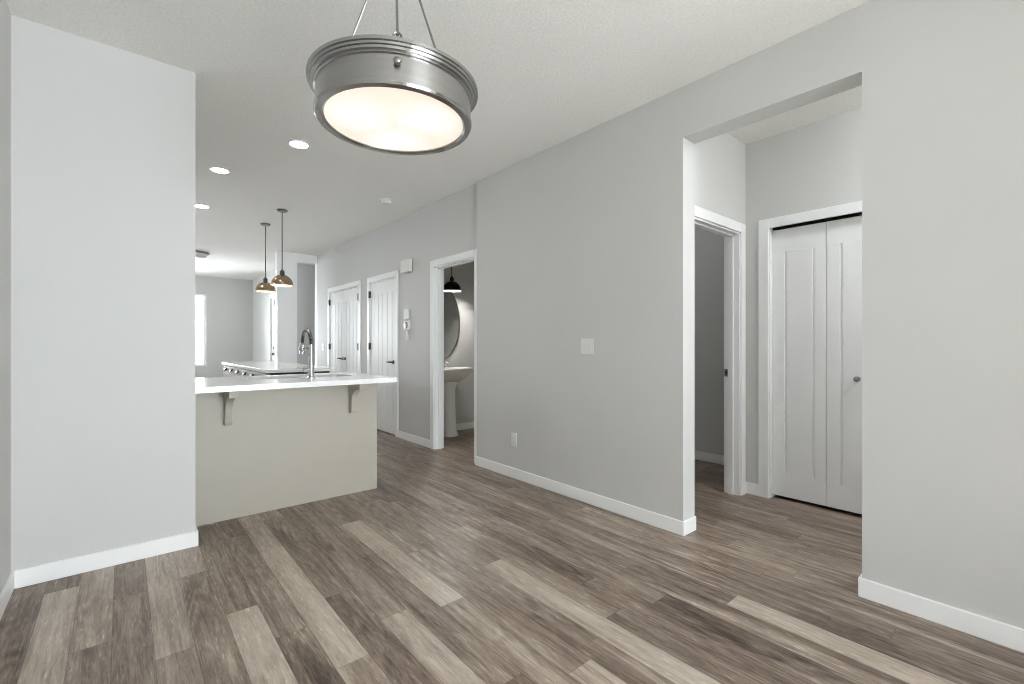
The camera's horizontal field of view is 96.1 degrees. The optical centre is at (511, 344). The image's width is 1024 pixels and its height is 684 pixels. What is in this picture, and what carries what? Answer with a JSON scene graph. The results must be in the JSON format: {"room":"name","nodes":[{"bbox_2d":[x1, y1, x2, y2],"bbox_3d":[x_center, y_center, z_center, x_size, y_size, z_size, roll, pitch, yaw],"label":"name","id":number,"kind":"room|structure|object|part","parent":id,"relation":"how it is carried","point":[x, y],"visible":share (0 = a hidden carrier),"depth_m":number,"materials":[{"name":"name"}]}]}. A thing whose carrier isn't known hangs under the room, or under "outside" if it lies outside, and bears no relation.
{"room":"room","nodes":[
{"label":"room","id":0,"kind":"room"},
{"bbox_2d":[0,0,10,591],"bbox_3d":[-0.233,-0.203,-0.445,0.120,2.743,6.822,0,0,-40],"label":"wall","id":1,"kind":"structure","parent":0,"point":[5,16],"depth_m":2.08,"materials":[{"name":"grey paint"}]},
{"bbox_2d":[0,570,13,619],"bbox_3d":[-0.182,1.125,-0.402,0.013,0.088,6.822,0,0,-40],"label":"baseboard","id":2,"kind":"structure","parent":1,"relation":"attached to","point":[6,592],"depth_m":2.06,"materials":[{"name":"white paint"}]},
{"bbox_2d":[11,15,194,570],"bbox_3d":[-2.609,-0.203,2.093,1.925,2.743,0.123,0,0,-40],"label":"wall","id":3,"kind":"structure","parent":0,"point":[103,135],"depth_m":2.39,"materials":[{"name":"grey paint"}]},
{"bbox_2d":[14,524,197,588],"bbox_3d":[-2.139,1.125,2.482,0.730,0.088,0.136,0,0,-40],"label":"baseboard","id":4,"kind":"structure","parent":3,"relation":"attached to","point":[32,575],"depth_m":2.40,"materials":[{"name":"white paint"}]},
{"bbox_2d":[195,276,252,377],"bbox_3d":[-7.972,-0.203,10.049,4.310,2.743,0.140,0,0,-40],"label":"wall","id":5,"kind":"structure","parent":0,"point":[229,301],"depth_m":10.94,"materials":[{"name":"grey paint"}]},
{"bbox_2d":[195,293,205,365],"bbox_3d":[-7.850,-0.331,10.152,1.850,1.680,0.080,0,0,-40],"label":"window","id":6,"kind":"structure","parent":5,"relation":"in","point":[196,294],"depth_m":10.71,"materials":[{"name":"white paint"}]},
{"bbox_2d":[253,269,274,360],"bbox_3d":[-5.359,-0.203,10.205,0.120,2.743,3.000,0,0,-40],"label":"wall","id":7,"kind":"structure","parent":0,"point":[260,299],"depth_m":10.59,"materials":[{"name":"grey paint"}]},
{"bbox_2d":[269,293,274,360],"bbox_3d":[-4.864,0.044,9.609,0.136,2.250,1.090,0,0,-40],"label":"door frame","id":8,"kind":"structure","parent":7,"relation":"attached to","point":[271,296],"depth_m":9.91,"materials":[{"name":"white paint"}]},
{"bbox_2d":[272,298,274,360],"bbox_3d":[-4.893,0.089,9.584,0.084,2.140,0.890,0,0,-40],"label":"door","id":9,"kind":"structure","parent":7,"relation":"in","point":[273,299],"depth_m":9.79,"materials":[{"name":"grey paint"}]},
{"bbox_2d":[275,251,316,365],"bbox_3d":[-3.716,-0.203,8.070,0.765,2.743,0.121,0,0,-40],"label":"wall pier","id":10,"kind":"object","parent":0,"point":[285,297],"visible":0.5,"depth_m":7.89,"materials":[{"name":"white paint"}]},
{"bbox_2d":[297,264,314,364],"bbox_3d":[-3.546,-0.203,8.956,1.270,2.743,1.250,0,0,-40],"label":"wall","id":11,"kind":"structure","parent":0,"point":[305,273],"depth_m":9.15,"materials":[{"name":"grey paint"}]},
{"bbox_2d":[6,0,869,279],"bbox_3d":[-1.852,-1.624,4.428,6.400,0.100,16.750,0,0,-40],"label":"ceiling","id":12,"kind":"structure","parent":0,"point":[546,73],"depth_m":2.70,"materials":[{"name":"white paint"}]},
{"bbox_2d":[195,250,209,258],"bbox_3d":[-5.413,-1.522,7.865,0.416,0.104,0.416,0,0,-40],"label":"flush ceiling light","id":13,"kind":"object","parent":12,"relation":"attached to","point":[198,254],"visible":0.6,"depth_m":7.81,"materials":[{"name":"silver metal"}]},
{"bbox_3d":[-5.413,-1.508,7.865,0.350,0.076,0.350,0,0,-40],"label":"lamp shade","id":14,"kind":"part","parent":13,"relation":"part of","materials":[{"name":"white glass"}]},
{"bbox_3d":[-5.413,-1.559,7.865,0.416,0.030,0.416,0,0,-40],"label":"ceiling plate","id":15,"kind":"part","parent":13,"relation":"part of","materials":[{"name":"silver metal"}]},
{"bbox_2d":[195,204,209,208],"bbox_3d":[-3.534,-1.570,5.238,0.174,0.006,0.174,0,0,-40],"label":"recessed light","id":16,"kind":"object","parent":12,"relation":"in","point":[196,205],"visible":0.93,"depth_m":5.24,"materials":[{"name":"white"}]},
{"bbox_2d":[209,166,230,173],"bbox_3d":[-2.638,-1.570,4.158,0.174,0.006,0.174,0,0,-40],"label":"recessed light","id":17,"kind":"object","parent":12,"relation":"in","point":[221,170],"visible":1,"depth_m":4.15,"materials":[{"name":"white"}]},
{"bbox_2d":[255,223,275,292],"bbox_3d":[-3.228,-1.131,6.026,0.244,0.885,0.244,0,0,-40],"label":"pendant light","id":18,"kind":"object","parent":12,"relation":"hanging from","point":[264,286],"visible":0.99,"depth_m":5.99,"materials":[{"name":"gold"}]},
{"bbox_3d":[-3.228,-1.204,6.026,0.011,0.700,0.010,0,0,-40],"label":"stem","id":19,"kind":"part","parent":18,"relation":"part of","materials":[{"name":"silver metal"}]},
{"bbox_3d":[-3.228,-0.754,6.026,0.244,0.130,0.244,0,0,-40],"label":"lamp shade","id":20,"kind":"part","parent":18,"relation":"part of","materials":[{"name":"brown metal"}]},
{"bbox_2d":[270,209,293,286],"bbox_3d":[-2.697,-1.131,5.399,0.244,0.885,0.244,0,0,-40],"label":"pendant light","id":21,"kind":"object","parent":12,"relation":"hanging from","point":[281,280],"visible":1,"depth_m":5.37,"materials":[{"name":"gold metal"}]},
{"bbox_3d":[-2.697,-0.754,5.399,0.244,0.130,0.244,0,0,-40],"label":"lamp shade","id":22,"kind":"part","parent":21,"relation":"part of","materials":[{"name":"brown metal"}]},
{"bbox_3d":[-2.697,-1.204,5.399,0.011,0.700,0.010,0,0,-40],"label":"stem","id":23,"kind":"part","parent":21,"relation":"part of","materials":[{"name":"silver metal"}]},
{"bbox_2d":[287,139,310,148],"bbox_3d":[-1.674,-1.570,3.618,0.174,0.006,0.174,0,0,-40],"label":"recessed light","id":24,"kind":"object","parent":12,"relation":"in","point":[300,144],"visible":1,"depth_m":3.61,"materials":[{"name":"white paint"}]},
{"bbox_2d":[379,198,392,204],"bbox_3d":[-1.375,-1.551,5.023,0.140,0.046,0.140,0,0,-40],"label":"smoke detector","id":25,"kind":"object","parent":12,"relation":"attached to","point":[384,201],"visible":1,"depth_m":4.98,"materials":[{"name":"white plastic"}]},
{"bbox_2d":[306,0,477,154],"bbox_3d":[-0.435,-1.196,1.722,0.614,0.755,0.614,0,0,-40],"label":"drum chandelier","id":26,"kind":"object","parent":12,"relation":"hanging from","point":[388,94],"visible":1,"depth_m":1.56,"materials":[{"name":"grey metal"}]},
{"bbox_3d":[-0.578,-1.256,1.760,0.280,0.570,0.009,0,0,15],"label":"rod","id":27,"kind":"part","parent":26,"relation":"part of","materials":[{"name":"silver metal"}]},
{"bbox_2d":[324,87,462,150],"bbox_3d":[-0.435,-0.831,1.722,0.524,0.008,0.524,0,0,-40],"label":"diffuser","id":28,"kind":"object","parent":26,"relation":"attached to","point":[370,118],"depth_m":1.69,"materials":[{"name":"white glass"}]},
{"bbox_3d":[-0.397,-1.256,1.580,0.009,0.570,0.280,0,0,-15],"label":"rod","id":29,"kind":"part","parent":26,"relation":"part of","materials":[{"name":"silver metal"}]},
{"bbox_3d":[-0.331,-1.256,1.827,0.009,0.570,0.280,0,0,45],"label":"rod","id":30,"kind":"part","parent":26,"relation":"part of","materials":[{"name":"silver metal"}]},
{"bbox_2d":[444,267,460,291],"bbox_3d":[-0.765,-1.125,5.853,0.238,0.898,0.238,0,0,-40],"label":"pendant","id":31,"kind":"object","parent":12,"relation":"hanging from","point":[451,286],"visible":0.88,"depth_m":5.79,"materials":[{"name":"black metal"}]},
{"bbox_3d":[-0.765,-0.741,5.853,0.238,0.130,0.238,0,0,-40],"label":"lamp shade","id":32,"kind":"part","parent":31,"relation":"part of","materials":[{"name":"black metal"}]},
{"bbox_2d":[444,262,473,423],"bbox_3d":[-0.681,-0.203,6.383,1.685,2.743,0.120,0,0,-40],"label":"wall","id":33,"kind":"structure","parent":0,"point":[462,355],"depth_m":6.33,"materials":[{"name":"grey paint"}]},
{"bbox_2d":[444,292,459,358],"bbox_3d":[-0.948,-0.291,6.068,0.618,1.007,0.015,0,0,-40],"label":"oval mirror","id":34,"kind":"object","parent":33,"relation":"attached to","point":[451,310],"visible":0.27,"depth_m":6.17,"materials":[{"name":"clear glass"}]},
{"bbox_2d":[0,428,1023,683],"bbox_3d":[-1.852,1.194,4.428,6.400,0.050,16.750,0,0,-40],"label":"floor","id":35,"kind":"structure","parent":0,"point":[452,569],"depth_m":2.07,"materials":[{"name":"wood"}]},
{"bbox_2d":[223,365,329,376],"bbox_3d":[-3.057,0.730,5.782,0.649,0.879,2.585,0,0,-40],"label":"kitchen island","id":36,"kind":"object","parent":35,"relation":"on","point":[229,371],"visible":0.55,"depth_m":5.39,"materials":[{"name":"beige paint"}]},
{"bbox_3d":[-3.973,0.384,6.420,0.020,0.170,0.421,0,0,-40],"label":"drawer","id":37,"kind":"part","parent":36,"relation":"part of","materials":[{"name":"beige paint"}]},
{"bbox_3d":[-3.697,0.384,6.095,0.020,0.170,0.421,0,0,-40],"label":"drawer","id":38,"kind":"part","parent":36,"relation":"part of","materials":[{"name":"beige paint"}]},
{"bbox_3d":[-3.421,0.384,5.769,0.020,0.170,0.421,0,0,-40],"label":"drawer","id":39,"kind":"part","parent":36,"relation":"part of","materials":[{"name":"beige paint"}]},
{"bbox_3d":[-3.145,0.384,5.444,0.020,0.170,0.421,0,0,-40],"label":"drawer","id":40,"kind":"part","parent":36,"relation":"part of","materials":[{"name":"beige paint"}]},
{"bbox_3d":[-2.869,0.384,5.118,0.020,0.170,0.421,0,0,-40],"label":"drawer","id":41,"kind":"part","parent":36,"relation":"part of","materials":[{"name":"beige paint"}]},
{"bbox_3d":[-2.594,0.384,4.793,0.020,0.170,0.421,0,0,-40],"label":"drawer","id":42,"kind":"part","parent":36,"relation":"part of","materials":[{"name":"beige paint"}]},
{"bbox_2d":[222,361,333,372],"bbox_3d":[-3.038,0.272,5.789,0.670,0.035,2.640,0,0,-40],"label":"island countertop","id":43,"kind":"structure","parent":36,"relation":"on","point":[259,366],"depth_m":5.24,"materials":[{"name":"white stone"}]},
{"bbox_2d":[195,383,376,525],"bbox_3d":[-1.700,0.729,3.481,1.253,0.880,0.852,0,0,-40],"label":"base cabinet","id":44,"kind":"object","parent":35,"relation":"on","point":[257,451],"visible":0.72,"depth_m":3.27,"materials":[{"name":"beige paint"}]},
{"bbox_2d":[195,372,396,393],"bbox_3d":[-1.664,0.272,3.453,1.277,0.035,0.920,0,0,-40],"label":"countertop","id":45,"kind":"structure","parent":44,"relation":"on","point":[262,382],"depth_m":3.22,"materials":[{"name":"white stone"}]},
{"bbox_2d":[296,328,315,377],"bbox_3d":[-1.605,0.066,3.509,0.136,0.376,0.279,0,0,-40],"label":"kitchen faucet","id":46,"kind":"object","parent":45,"relation":"on","point":[310,369],"visible":0.99,"depth_m":3.44,"materials":[{"name":"silver metal"}]},
{"bbox_3d":[-1.553,0.190,3.410,0.088,0.040,0.036,0,0,-40],"label":"handle","id":47,"kind":"part","parent":46,"relation":"part of","materials":[{"name":"silver metal"}]},
{"bbox_2d":[444,367,473,436],"bbox_3d":[-0.782,0.735,5.872,0.610,0.868,0.470,0,0,-40],"label":"pedestal sink","id":48,"kind":"object","parent":35,"relation":"on","point":[452,375],"visible":0.62,"depth_m":5.82,"materials":[{"name":"white ceramic"}]},
{"bbox_2d":[444,367,473,382],"bbox_3d":[-0.782,0.403,5.872,0.610,0.203,0.470,0,0,-40],"label":"basin","id":49,"kind":"object","parent":48,"relation":"in","point":[451,374],"depth_m":5.75,"materials":[{"name":"white ceramic"}]},
{"bbox_2d":[317,0,1023,628],"bbox_3d":[0.468,-0.203,3.608,0.150,2.743,12.100,0,0,-40],"label":"wall","id":50,"kind":"structure","parent":0,"point":[591,234],"depth_m":2.27,"materials":[{"name":"grey paint"}]},
{"bbox_2d":[328,287,357,372],"bbox_3d":[-2.645,0.156,7.207,0.095,2.002,1.262,0,0,-40],"label":"door","id":51,"kind":"structure","parent":50,"relation":"in","point":[343,346],"depth_m":7.20,"materials":[{"name":"white paint"}]},
{"bbox_2d":[328,280,360,372],"bbox_3d":[-2.599,0.118,7.242,0.131,2.101,1.392,0,0,-40],"label":"door frame","id":52,"kind":"structure","parent":50,"relation":"attached to","point":[355,284],"depth_m":6.95,"materials":[{"name":"white paint"}]},
{"bbox_2d":[368,278,394,434],"bbox_3d":[-1.742,0.155,6.141,0.095,2.000,0.795,0,0,-40],"label":"door","id":53,"kind":"structure","parent":50,"relation":"in","point":[382,294],"depth_m":6.10,"materials":[{"name":"white paint"}]},
{"bbox_2d":[367,270,398,436],"bbox_3d":[-1.690,0.118,6.170,0.131,2.101,0.942,0,0,-40],"label":"door frame","id":54,"kind":"structure","parent":50,"relation":"attached to","point":[394,274],"depth_m":5.81,"materials":[{"name":"white paint"}]},
{"bbox_2d":[401,258,412,273],"bbox_3d":[-1.274,-0.944,5.560,0.055,0.155,0.220,0,0,-40],"label":"door chime","id":55,"kind":"object","parent":50,"relation":"attached to","point":[407,264],"visible":1,"depth_m":5.50,"materials":[{"name":"white plastic"}]},
{"bbox_2d":[404,309,409,318],"bbox_3d":[-1.274,-0.366,5.579,0.030,0.120,0.110,0,0,-40],"label":"alarm keypad","id":56,"kind":"object","parent":50,"relation":"attached to","point":[406,311],"visible":1,"depth_m":5.55,"materials":[{"name":"white plastic"}]},
{"bbox_2d":[404,320,410,329],"bbox_3d":[-1.278,-0.231,5.579,0.036,0.110,0.145,0,0,-40],"label":"thermostat","id":57,"kind":"object","parent":50,"relation":"attached to","point":[407,324],"visible":1,"depth_m":5.55,"materials":[{"name":"white plastic"}]},
{"bbox_2d":[406,330,409,339],"bbox_3d":[-1.263,-0.111,5.569,0.026,0.110,0.060,0,0,-40],"label":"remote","id":58,"kind":"object","parent":50,"relation":"attached to","point":[407,335],"visible":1,"depth_m":5.55,"materials":[{"name":"white plastic"}]},
{"bbox_2d":[398,430,429,447],"bbox_3d":[-2.196,1.125,6.680,0.013,0.088,3.969,0,0,-40],"label":"baseboard","id":59,"kind":"structure","parent":50,"relation":"attached to","point":[406,436],"depth_m":5.44,"materials":[{"name":"white paint"}]},
{"bbox_2d":[430,249,476,462],"bbox_3d":[-0.574,0.118,4.852,0.131,2.101,0.917,0,0,-40],"label":"door frame","id":60,"kind":"structure","parent":50,"relation":"attached to","point":[437,266],"depth_m":5.12,"materials":[{"name":"white paint"}]},
{"bbox_2d":[511,432,516,446],"bbox_3d":[0.016,0.833,4.018,0.009,0.117,0.074,0,0,-40],"label":"wall outlet","id":61,"kind":"object","parent":50,"relation":"attached to","point":[513,435],"visible":1,"depth_m":4.01,"materials":[{"name":"white plastic"}]},
{"bbox_2d":[457,422,695,535],"bbox_3d":[0.522,1.125,4.838,1.848,0.088,3.793,0,0,-40],"label":"baseboard","id":62,"kind":"structure","parent":50,"relation":"attached to","point":[682,528],"depth_m":3.33,"materials":[{"name":"white paint"}]},
{"bbox_2d":[581,338,593,354],"bbox_3d":[0.552,0.017,3.385,0.010,0.118,0.120,0,0,-40],"label":"light switch","id":63,"kind":"object","parent":50,"relation":"attached to","point":[587,345],"visible":1,"depth_m":3.38,"materials":[{"name":"white plastic"}]},
{"bbox_2d":[858,574,1023,652],"bbox_3d":[3.016,1.125,0.584,0.153,0.088,4.191,0,0,-40],"label":"baseboard","id":64,"kind":"structure","parent":50,"relation":"attached to","point":[1004,634],"depth_m":1.91,"materials":[{"name":"white paint"}]},
{"bbox_2d":[695,227,723,455],"bbox_3d":[0.502,-0.203,5.072,1.815,2.743,3.710,0,0,-40],"label":"wall","id":65,"kind":"structure","parent":0,"point":[709,247],"depth_m":4.57,"materials":[{"name":"grey paint"}]},
{"bbox_2d":[695,451,723,464],"bbox_3d":[1.145,1.125,4.241,1.670,0.088,1.610,0,0,-40],"label":"baseboard","id":66,"kind":"structure","parent":65,"relation":"attached to","point":[703,456],"depth_m":4.55,"materials":[{"name":"white paint"}]},
{"bbox_2d":[695,133,775,230],"bbox_3d":[1.731,-0.203,3.607,1.795,2.743,0.115,0,0,-40],"label":"wall","id":67,"kind":"structure","parent":0,"point":[720,160],"depth_m":3.37,"materials":[{"name":"grey paint"}]},
{"bbox_2d":[695,206,745,495],"bbox_3d":[1.420,0.118,3.332,0.947,2.101,0.131,0,0,-40],"label":"door frame","id":68,"kind":"structure","parent":67,"relation":"attached to","point":[733,232],"depth_m":3.57,"materials":[{"name":"white paint"}]},
{"bbox_2d":[746,107,861,483],"bbox_3d":[2.628,-0.203,2.768,0.100,2.743,2.325,0,0,-40],"label":"wall","id":69,"kind":"structure","parent":0,"point":[815,165],"depth_m":3.39,"materials":[{"name":"grey paint"}]},
{"bbox_2d":[746,482,757,495],"bbox_3d":[2.577,1.125,2.725,0.034,0.088,2.325,0,0,-40],"label":"baseboard","id":70,"kind":"structure","parent":69,"relation":"attached to","point":[751,488],"depth_m":3.58,"materials":[{"name":"white paint"}]},
{"bbox_2d":[769,228,774,497],"bbox_3d":[2.220,0.123,3.250,0.100,2.091,0.730,0,0,-40],"label":"trim","id":71,"kind":"structure","parent":69,"relation":"attached to","point":[771,230],"depth_m":3.50,"materials":[{"name":"white paint"}]},
{"bbox_2d":[758,201,861,497],"bbox_3d":[2.176,0.110,3.212,0.016,2.118,0.860,0,0,-40],"label":"door frame","id":72,"kind":"structure","parent":69,"relation":"attached to","point":[854,207],"depth_m":3.50,"materials":[{"name":"white paint"}]},
{"bbox_2d":[773,212,861,513],"bbox_3d":[2.214,0.123,3.245,0.076,2.040,0.702,0,0,-40],"label":"door","id":73,"kind":"structure","parent":69,"relation":"in","point":[817,268],"depth_m":3.28,"materials":[{"name":"white paint"}]},
{"bbox_3d":[2.318,0.235,3.095,0.041,0.036,0.036,0,0,-40],"label":"knob","id":74,"kind":"part","parent":73,"relation":"part of","materials":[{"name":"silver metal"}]},
{"bbox_2d":[780,215,861,229],"bbox_3d":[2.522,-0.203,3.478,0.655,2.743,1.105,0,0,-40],"label":"door track","id":75,"kind":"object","parent":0,"point":[860,215],"depth_m":3.79,"materials":[{"name":"black metal"}]}
]}

